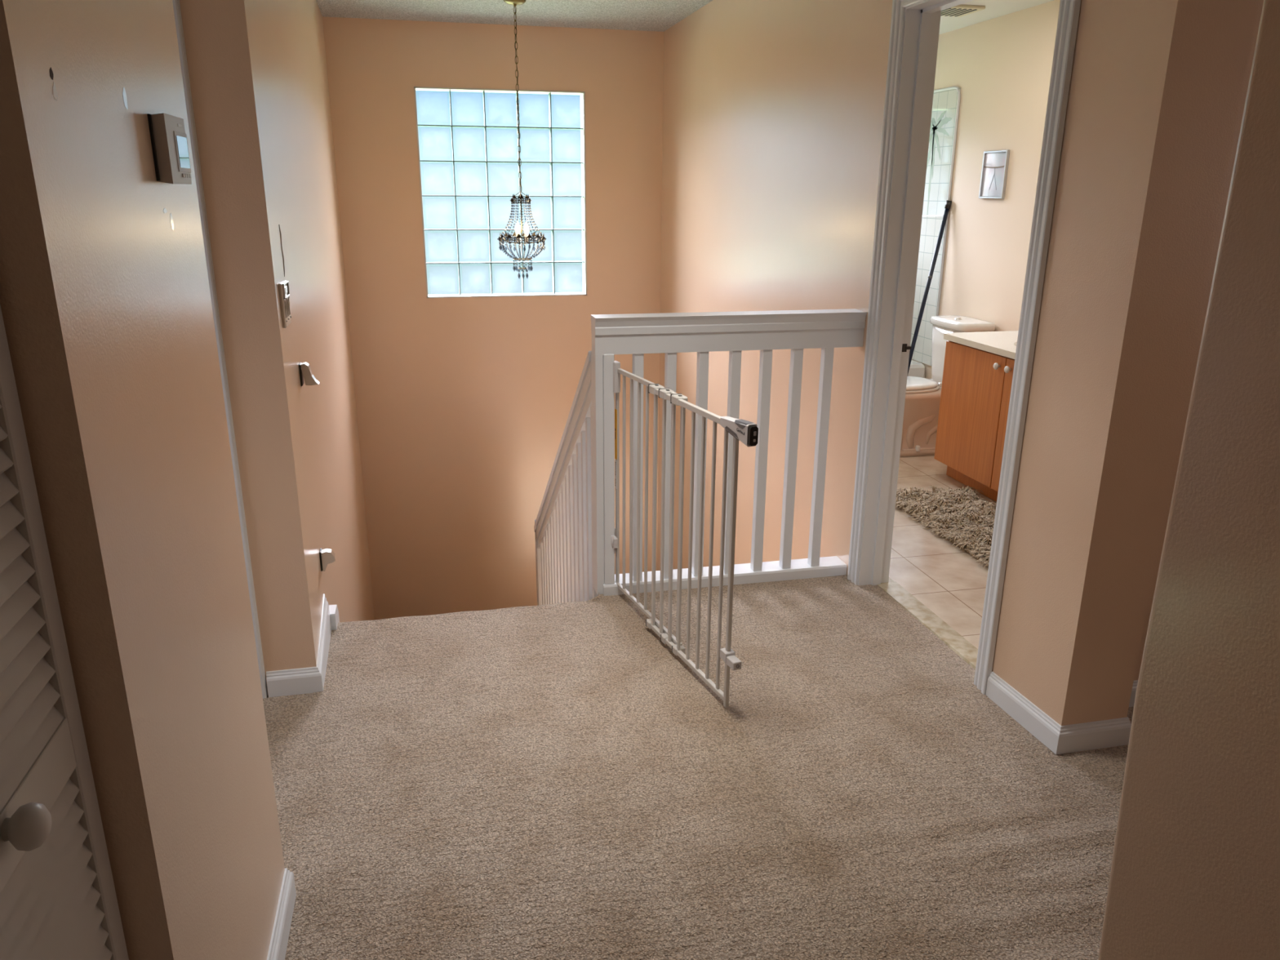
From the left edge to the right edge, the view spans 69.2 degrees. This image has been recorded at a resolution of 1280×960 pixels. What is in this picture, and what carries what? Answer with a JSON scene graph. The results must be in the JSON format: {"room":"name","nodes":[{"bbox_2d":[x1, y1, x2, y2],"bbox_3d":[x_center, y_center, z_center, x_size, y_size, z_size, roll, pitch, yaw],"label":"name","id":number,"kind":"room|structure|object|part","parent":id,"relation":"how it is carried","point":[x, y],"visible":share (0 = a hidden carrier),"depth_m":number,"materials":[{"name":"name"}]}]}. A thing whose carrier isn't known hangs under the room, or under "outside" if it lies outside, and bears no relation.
{"room":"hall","nodes":[
{"label":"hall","id":0,"kind":"room"},
{"bbox_2d":[0,0,284,959],"bbox_3d":[-1.334,-0.117,1.206,1.322,2.490,0.720,-3,18,-12],"label":"wall","id":1,"kind":"structure","parent":0,"point":[106,307],"depth_m":1.20,"materials":[{"name":"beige paint"}]},
{"bbox_2d":[49,66,53,79],"bbox_3d":[-0.629,-0.435,0.992,0.001,0.013,0.010,-3,18,-12],"label":"anchor hole","id":2,"kind":"object","parent":1,"relation":"attached to","point":[51,69],"visible":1,"depth_m":0.99,"materials":[{"name":"grey"}]},
{"bbox_2d":[52,82,57,100],"bbox_3d":[-0.630,-0.419,0.999,0.001,0.019,0.014,-3,18,-12],"label":"paint patch","id":3,"kind":"object","parent":1,"relation":"attached to","point":[55,91],"visible":1,"depth_m":1.00,"materials":[{"name":"white paint"}]},
{"bbox_2d":[122,87,128,109],"bbox_3d":[-0.687,-0.509,1.238,0.001,0.028,0.017,-3,18,-12],"label":"paint patch","id":4,"kind":"object","parent":1,"relation":"attached to","point":[124,95],"visible":1,"depth_m":1.24,"materials":[{"name":"white paint"}]},
{"bbox_2d":[146,112,191,184],"bbox_3d":[-0.713,-0.501,1.412,0.023,0.098,0.127,-3,18,-12],"label":"thermostat","id":5,"kind":"object","parent":1,"relation":"attached to","point":[168,137],"visible":1,"depth_m":1.37,"materials":[{"name":"grey plastic"}]},
{"bbox_3d":[-0.710,-0.485,1.357,0.004,0.092,0.013,-3,18,-12],"label":"plate","id":6,"kind":"part","parent":5,"relation":"part of","materials":[{"name":"black plastic"}]},
{"bbox_2d":[169,213,173,230],"bbox_3d":[-0.723,-0.398,1.433,0.001,0.026,0.019,-3,18,-12],"label":"paint patch","id":7,"kind":"object","parent":1,"relation":"attached to","point":[171,215],"visible":1,"depth_m":1.43,"materials":[{"name":"white paint"}]},
{"bbox_2d":[266,867,296,959],"bbox_3d":[-0.691,0.991,1.712,0.014,0.082,0.734,-3,18,-12],"label":"baseboard","id":8,"kind":"structure","parent":1,"relation":"attached to","point":[283,917],"depth_m":1.93,"materials":[{"name":"white wood"}]},
{"bbox_2d":[179,0,309,695],"bbox_3d":[-1.653,-0.508,2.458,1.275,2.490,0.120,-3,18,-12],"label":"wall","id":9,"kind":"structure","parent":0,"point":[211,29],"depth_m":2.55,"materials":[{"name":"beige paint"}]},
{"bbox_2d":[172,0,267,698],"bbox_3d":[-1.618,-0.304,2.457,0.968,2.102,0.017,-3,18,-12],"label":"door frame","id":10,"kind":"structure","parent":9,"relation":"attached to","point":[176,6],"depth_m":2.53,"materials":[{"name":"white wood"}]},
{"bbox_2d":[266,666,323,697],"bbox_3d":[-1.070,0.626,2.878,0.161,0.082,0.014,-3,18,-12],"label":"baseboard","id":11,"kind":"structure","parent":9,"relation":"attached to","point":[303,680],"depth_m":2.87,"materials":[{"name":"white wood"}]},
{"bbox_2d":[235,0,374,666],"bbox_3d":[-1.525,0.253,4.642,0.120,5.240,3.692,-4,18,-14],"label":"wall","id":12,"kind":"structure","parent":0,"point":[282,42],"depth_m":3.47,"materials":[{"name":"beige paint"}]},
{"bbox_2d":[279,226,284,276],"bbox_3d":[-1.061,-0.680,2.752,0.006,0.151,0.019,-3,18,-12],"label":"scar","id":13,"kind":"object","parent":12,"relation":"attached to","point":[279,226],"visible":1,"depth_m":2.75,"materials":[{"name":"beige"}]},
{"bbox_2d":[278,280,291,328],"bbox_3d":[-1.024,-0.508,2.682,0.017,0.125,0.110,-3,18,-12],"label":"light switch","id":14,"kind":"object","parent":12,"relation":"attached to","point":[283,286],"visible":1,"depth_m":2.65,"materials":[{"name":"silver metal"}]},
{"bbox_3d":[-1.018,-0.547,2.671,0.006,0.043,0.098,-3,18,-12],"label":"raised frame","id":15,"kind":"part","parent":14,"relation":"part of","materials":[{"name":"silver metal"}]},
{"bbox_2d":[298,361,319,386],"bbox_3d":[-1.077,-0.345,3.021,0.056,0.073,0.044,-3,18,-12],"label":"bracket","id":16,"kind":"object","parent":12,"relation":"attached to","point":[305,372],"visible":1,"depth_m":3.01,"materials":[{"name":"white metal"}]},
{"bbox_3d":[-1.101,-0.343,3.016,0.007,0.072,0.044,-3,18,-12],"label":"wall plate","id":17,"kind":"part","parent":16,"relation":"part of","materials":[{"name":"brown metal"}]},
{"bbox_2d":[316,593,331,688],"bbox_3d":[-1.050,0.530,3.079,0.014,0.145,0.435,-4,18,-14],"label":"baseboard","id":18,"kind":"structure","parent":12,"relation":"attached to","point":[325,628],"depth_m":3.08,"materials":[{"name":"white wood"}]},
{"bbox_2d":[319,548,336,571],"bbox_3d":[-1.091,0.278,3.245,0.051,0.074,0.044,-3,18,-12],"label":"bracket","id":19,"kind":"object","parent":12,"relation":"attached to","point":[327,556],"visible":1,"depth_m":3.23,"materials":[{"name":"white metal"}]},
{"bbox_3d":[-1.112,0.278,3.240,0.007,0.072,0.044,-3,18,-12],"label":"wall plate","id":20,"kind":"part","parent":19,"relation":"part of","materials":[{"name":"brown metal"}]},
{"bbox_2d":[328,604,339,630],"bbox_3d":[-1.111,0.585,3.379,0.034,0.262,0.110,-3,18,-12],"label":"trim","id":21,"kind":"structure","parent":12,"relation":"attached to","point":[334,612],"depth_m":3.31,"materials":[{"name":"white wood"}]},
{"bbox_2d":[322,16,663,619],"bbox_3d":[-0.947,-0.366,6.645,2.310,5.240,0.150,-3,18,-12],"label":"wall","id":22,"kind":"structure","parent":0,"point":[464,405],"depth_m":6.34,"materials":[{"name":"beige paint"}]},
{"bbox_2d":[413,86,586,297],"bbox_3d":[-0.903,-1.885,6.168,1.081,1.305,0.134,-3,18,-12],"label":"window","id":23,"kind":"structure","parent":22,"relation":"in","point":[584,261],"depth_m":6.16,"materials":[{"name":"grey"}]},
{"bbox_2d":[315,0,712,31],"bbox_3d":[0.753,-1.626,1.741,6.040,0.100,9.297,-3,18,-12],"label":"ceiling","id":24,"kind":"structure","parent":0,"point":[659,15],"depth_m":5.39,"materials":[{"name":"white paint"}]},
{"bbox_2d":[497,0,546,278],"bbox_3d":[-0.679,-1.885,5.211,0.285,1.485,0.274,-3,18,-12],"label":"chandelier","id":25,"kind":"object","parent":24,"relation":"hanging from","point":[526,237],"visible":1,"depth_m":5.29,"materials":[{"name":"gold metal"}]},
{"bbox_3d":[-0.677,-2.097,5.145,0.019,0.968,0.019,-3,18,-12],"label":"chain","id":26,"kind":"part","parent":25,"relation":"part of","materials":[{"name":"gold metal"}]},
{"bbox_3d":[-0.677,-2.097,5.145,0.010,0.956,0.010,-3,18,-12],"label":"cord","id":27,"kind":"part","parent":25,"relation":"part of","materials":[{"name":"brown metal"}]},
{"bbox_3d":[-0.706,-1.458,5.360,0.032,0.068,0.031,-3,18,-12],"label":"bulb","id":28,"kind":"part","parent":25,"relation":"part of","materials":[{"name":"beige glass"}]},
{"bbox_3d":[-0.654,-1.452,5.340,0.032,0.068,0.031,-3,18,-12],"label":"bulb","id":29,"kind":"part","parent":25,"relation":"part of","materials":[{"name":"beige glass"}]},
{"bbox_2d":[262,454,1133,959],"bbox_3d":[0.740,0.889,2.508,5.800,0.201,9.027,-3,18,-12],"label":"floor","id":30,"kind":"structure","parent":0,"point":[556,781],"depth_m":2.44,"materials":[{"name":"beige carpet"}]},
{"bbox_2d":[591,308,866,595],"bbox_3d":[0.334,-0.105,3.592,1.037,1.071,0.109,-3,18,-12],"label":"landing railing","id":31,"kind":"object","parent":30,"relation":"on","point":[637,335],"visible":0.9,"depth_m":3.50,"materials":[{"name":"white wood"}]},
{"bbox_3d":[-0.159,-0.014,3.510,0.029,0.940,0.090,-3,18,-12],"label":"newel post","id":32,"kind":"part","parent":31,"relation":"part of","materials":[{"name":"white wood"}]},
{"bbox_2d":[610,360,758,707],"bbox_3d":[0.101,0.130,3.055,0.043,0.926,1.038,-7,19,-22],"label":"safety gate","id":33,"kind":"object","parent":31,"relation":"attached to","point":[744,431],"visible":1,"depth_m":2.99,"materials":[{"name":"white metal"}]},
{"bbox_3d":[0.264,0.277,2.694,0.013,0.862,0.014,-7,19,-23],"label":"post","id":34,"kind":"part","parent":33,"relation":"part of","materials":[{"name":"white metal"}]},
{"bbox_3d":[0.342,0.384,3.748,1.013,0.044,0.106,-3,18,-12],"label":"rail","id":35,"kind":"part","parent":31,"relation":"part of","materials":[{"name":"white wood"}]},
{"bbox_3d":[0.337,-0.552,3.450,1.037,0.133,0.104,-3,18,-12],"label":"rail","id":36,"kind":"part","parent":31,"relation":"part of","materials":[{"name":"white wood"}]},
{"bbox_2d":[907,360,925,377],"bbox_3d":[1.084,-0.649,6.451,1.453,0.420,0.915,-3,18,-12],"label":"bathtub","id":37,"kind":"object","parent":30,"relation":"on","point":[917,369],"visible":0.05,"depth_m":6.12,"materials":[{"name":"white ceramic"}]},
{"bbox_2d":[906,200,951,376],"bbox_3d":[1.730,-1.015,5.895,0.414,1.458,0.065,-5,18,-16],"label":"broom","id":38,"kind":"object","parent":30,"relation":"on","point":[948,204],"visible":0.6,"depth_m":5.85,"materials":[{"name":"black metal"}]},
{"bbox_2d":[895,484,996,570],"bbox_3d":[1.607,0.220,4.303,0.578,0.046,1.261,-3,18,-12],"label":"shag rug","id":39,"kind":"object","parent":30,"relation":"on","point":[963,518],"visible":0.62,"depth_m":4.47,"materials":[{"name":"beige fabric"}]},
{"bbox_2d":[899,315,995,457],"bbox_3d":[1.650,-0.560,5.547,0.754,0.794,0.420,-3,18,-12],"label":"toilet","id":40,"kind":"object","parent":30,"relation":"on","point":[922,395],"visible":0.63,"depth_m":5.49,"materials":[{"name":"beige ceramic"}]},
{"bbox_3d":[1.531,-0.557,5.519,0.500,0.016,0.364,-3,18,-12],"label":"seat","id":41,"kind":"part","parent":40,"relation":"part of","materials":[{"name":"white ceramic"}]},
{"bbox_3d":[1.526,-0.579,5.512,0.490,0.024,0.360,-3,18,-12],"label":"lid","id":42,"kind":"part","parent":40,"relation":"part of","materials":[{"name":"white ceramic"}]},
{"bbox_3d":[1.905,-0.739,5.551,0.215,0.353,0.390,-3,18,-12],"label":"tank","id":43,"kind":"part","parent":40,"relation":"part of","materials":[{"name":"white ceramic"}]},
{"bbox_3d":[1.903,-0.928,5.492,0.239,0.043,0.420,-3,18,-12],"label":"tank lid","id":44,"kind":"part","parent":40,"relation":"part of","materials":[{"name":"white ceramic"}]},
{"bbox_2d":[933,340,1014,502],"bbox_3d":[1.989,-0.244,4.601,0.538,0.757,1.115,-3,18,-12],"label":"vanity cabinet","id":45,"kind":"object","parent":30,"relation":"on","point":[976,387],"visible":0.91,"depth_m":4.75,"materials":[{"name":"orange wood"}]},
{"bbox_2d":[943,330,1018,359],"bbox_3d":[1.997,-0.625,4.486,0.526,0.202,1.140,-3,18,-12],"label":"countertop","id":46,"kind":"structure","parent":45,"relation":"on","point":[1004,344],"depth_m":4.74,"materials":[{"name":"white stone"}]},
{"bbox_3d":[1.732,-0.552,4.503,0.031,0.033,0.033,-3,18,-12],"label":"knob","id":47,"kind":"part","parent":45,"relation":"part of","materials":[{"name":"white plastic"}]},
{"bbox_3d":[1.826,-0.189,4.284,0.018,0.655,0.565,-3,18,-12],"label":"door","id":48,"kind":"part","parent":45,"relation":"part of","materials":[{"name":"orange wood"}]},
{"bbox_3d":[1.752,-0.526,4.419,0.031,0.033,0.033,-3,18,-12],"label":"knob","id":49,"kind":"part","parent":45,"relation":"part of","materials":[{"name":"white plastic"}]},
{"bbox_2d":[909,87,960,365],"bbox_3d":[1.100,-1.649,6.123,1.465,1.685,0.975,-3,18,-12],"label":"tile surround","id":50,"kind":"object","parent":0,"point":[944,102],"visible":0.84,"depth_m":5.93,"materials":[{"name":"white tile"}]},
{"bbox_2d":[657,0,1258,725],"bbox_3d":[0.715,0.236,4.742,0.218,5.240,4.479,-4,18,-14],"label":"wall","id":51,"kind":"structure","parent":0,"point":[773,110],"depth_m":2.61,"materials":[{"name":"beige paint"}]},
{"bbox_2d":[857,0,973,585],"bbox_3d":[1.044,-0.472,3.047,0.129,2.103,0.831,-4,18,-14],"label":"door","id":52,"kind":"structure","parent":51,"relation":"in","point":[922,19],"depth_m":3.36,"materials":[{"name":"white wood"}]},
{"bbox_3d":[0.991,-0.491,3.450,0.033,0.030,0.006,-3,18,-12],"label":"strike plate","id":53,"kind":"part","parent":52,"relation":"part of","materials":[{"name":"black plastic"}]},
{"bbox_2d":[847,0,1080,694],"bbox_3d":[0.975,-0.496,3.023,0.019,2.163,0.946,-4,18,-14],"label":"door frame","id":54,"kind":"structure","parent":51,"relation":"attached to","point":[1068,12],"depth_m":2.77,"materials":[{"name":"white wood"}]},
{"bbox_2d":[985,671,1061,754],"bbox_3d":[1.131,0.682,2.742,0.014,0.082,0.331,-4,18,-14],"label":"baseboard","id":55,"kind":"structure","parent":51,"relation":"attached to","point":[1034,720],"depth_m":2.73,"materials":[{"name":"white wood"}]},
{"bbox_2d":[1056,717,1131,754],"bbox_3d":[1.281,0.721,2.620,0.240,0.082,0.014,-3,18,-12],"label":"baseboard","id":56,"kind":"structure","parent":51,"relation":"attached to","point":[1078,737],"depth_m":2.61,"materials":[{"name":"white wood"}]},
{"bbox_2d":[911,0,1060,378],"bbox_3d":[2.225,-1.214,4.805,0.120,2.490,4.177,-3,18,-12],"label":"wall","id":57,"kind":"structure","parent":0,"point":[1002,66],"depth_m":5.29,"materials":[{"name":"beige paint"}]},
{"bbox_2d":[930,85,960,366],"bbox_3d":[1.808,-1.698,6.269,0.016,1.700,0.987,-3,18,-12],"label":"trim","id":58,"kind":"structure","parent":57,"relation":"attached to","point":[954,86],"depth_m":5.74,"materials":[{"name":"white"}]},
{"bbox_2d":[978,149,1009,198],"bbox_3d":[2.017,-1.740,5.290,0.018,0.260,0.234,-3,18,-12],"label":"framed picture","id":59,"kind":"object","parent":57,"relation":"attached to","point":[995,163],"visible":1,"depth_m":5.29,"materials":[{"name":"silver metal"}]},
{"bbox_2d":[938,0,1053,35],"bbox_3d":[1.452,-2.331,4.274,1.480,0.050,4.177,-3,18,-12],"label":"ceiling","id":60,"kind":"structure","parent":0,"point":[993,8],"depth_m":5.03,"materials":[{"name":"white paint"}]},
{"bbox_2d":[941,4,985,17],"bbox_3d":[1.667,-2.506,4.958,0.250,0.019,0.240,-3,18,-12],"label":"ceiling vent","id":61,"kind":"object","parent":60,"relation":"in","point":[959,11],"visible":0.64,"depth_m":4.91,"materials":[{"name":"beige plastic"}]},
{"bbox_2d":[1097,0,1279,959],"bbox_3d":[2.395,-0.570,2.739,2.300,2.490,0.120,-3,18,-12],"label":"wall","id":62,"kind":"structure","parent":0,"point":[1226,190],"depth_m":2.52,"materials":[{"name":"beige paint"}]},
{"bbox_2d":[1128,680,1137,706],"bbox_3d":[2.435,0.597,3.042,2.233,0.082,0.014,-3,18,-12],"label":"baseboard","id":63,"kind":"structure","parent":62,"relation":"attached to","point":[1135,682],"depth_m":2.83,"materials":[{"name":"white"}]},
{"bbox_3d":[-0.263,0.489,-0.720,0.120,2.490,3.690,-3,18,-12],"label":"wall","id":64,"kind":"structure","parent":0,"visible":0},
{"bbox_2d":[0,305,128,959],"bbox_3d":[-0.608,0.228,0.877,0.065,2.005,0.388,-3,18,-12],"label":"louvered door","id":65,"kind":"structure","parent":64,"relation":"in","point":[59,901],"depth_m":0.98,"materials":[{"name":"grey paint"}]},
{"bbox_3d":[-0.591,0.335,0.895,0.038,0.045,0.045,-3,18,-12],"label":"knob","id":66,"kind":"part","parent":65,"relation":"part of","materials":[{"name":"grey paint"}]},
{"bbox_3d":[-0.626,0.345,0.909,0.028,0.064,0.312,-3,18,-12],"label":"rail","id":67,"kind":"part","parent":65,"relation":"part of","materials":[{"name":"grey paint"}]},
{"bbox_3d":[-0.546,1.459,5.500,2.130,2.680,3.222,-3,18,-12],"label":"floor","id":68,"kind":"structure","parent":0,"visible":0},
{"bbox_2d":[533,351,597,605],"bbox_3d":[-0.390,0.482,4.819,0.089,2.666,2.155,-3,18,-12],"label":"stair railing","id":69,"kind":"object","parent":68,"relation":"on","point":[563,526],"visible":0.62,"depth_m":4.29,"materials":[{"name":"white wood"}]},
{"bbox_3d":[-0.618,0.756,5.965,0.081,1.044,0.080,-3,18,-12],"label":"newel post","id":70,"kind":"part","parent":69,"relation":"part of","materials":[{"name":"white wood"}]},
{"bbox_3d":[-0.385,-0.045,4.634,0.084,1.550,2.115,-3,18,-12],"label":"handrail","id":71,"kind":"part","parent":69,"relation":"part of","materials":[{"name":"white wood"}]}
]}

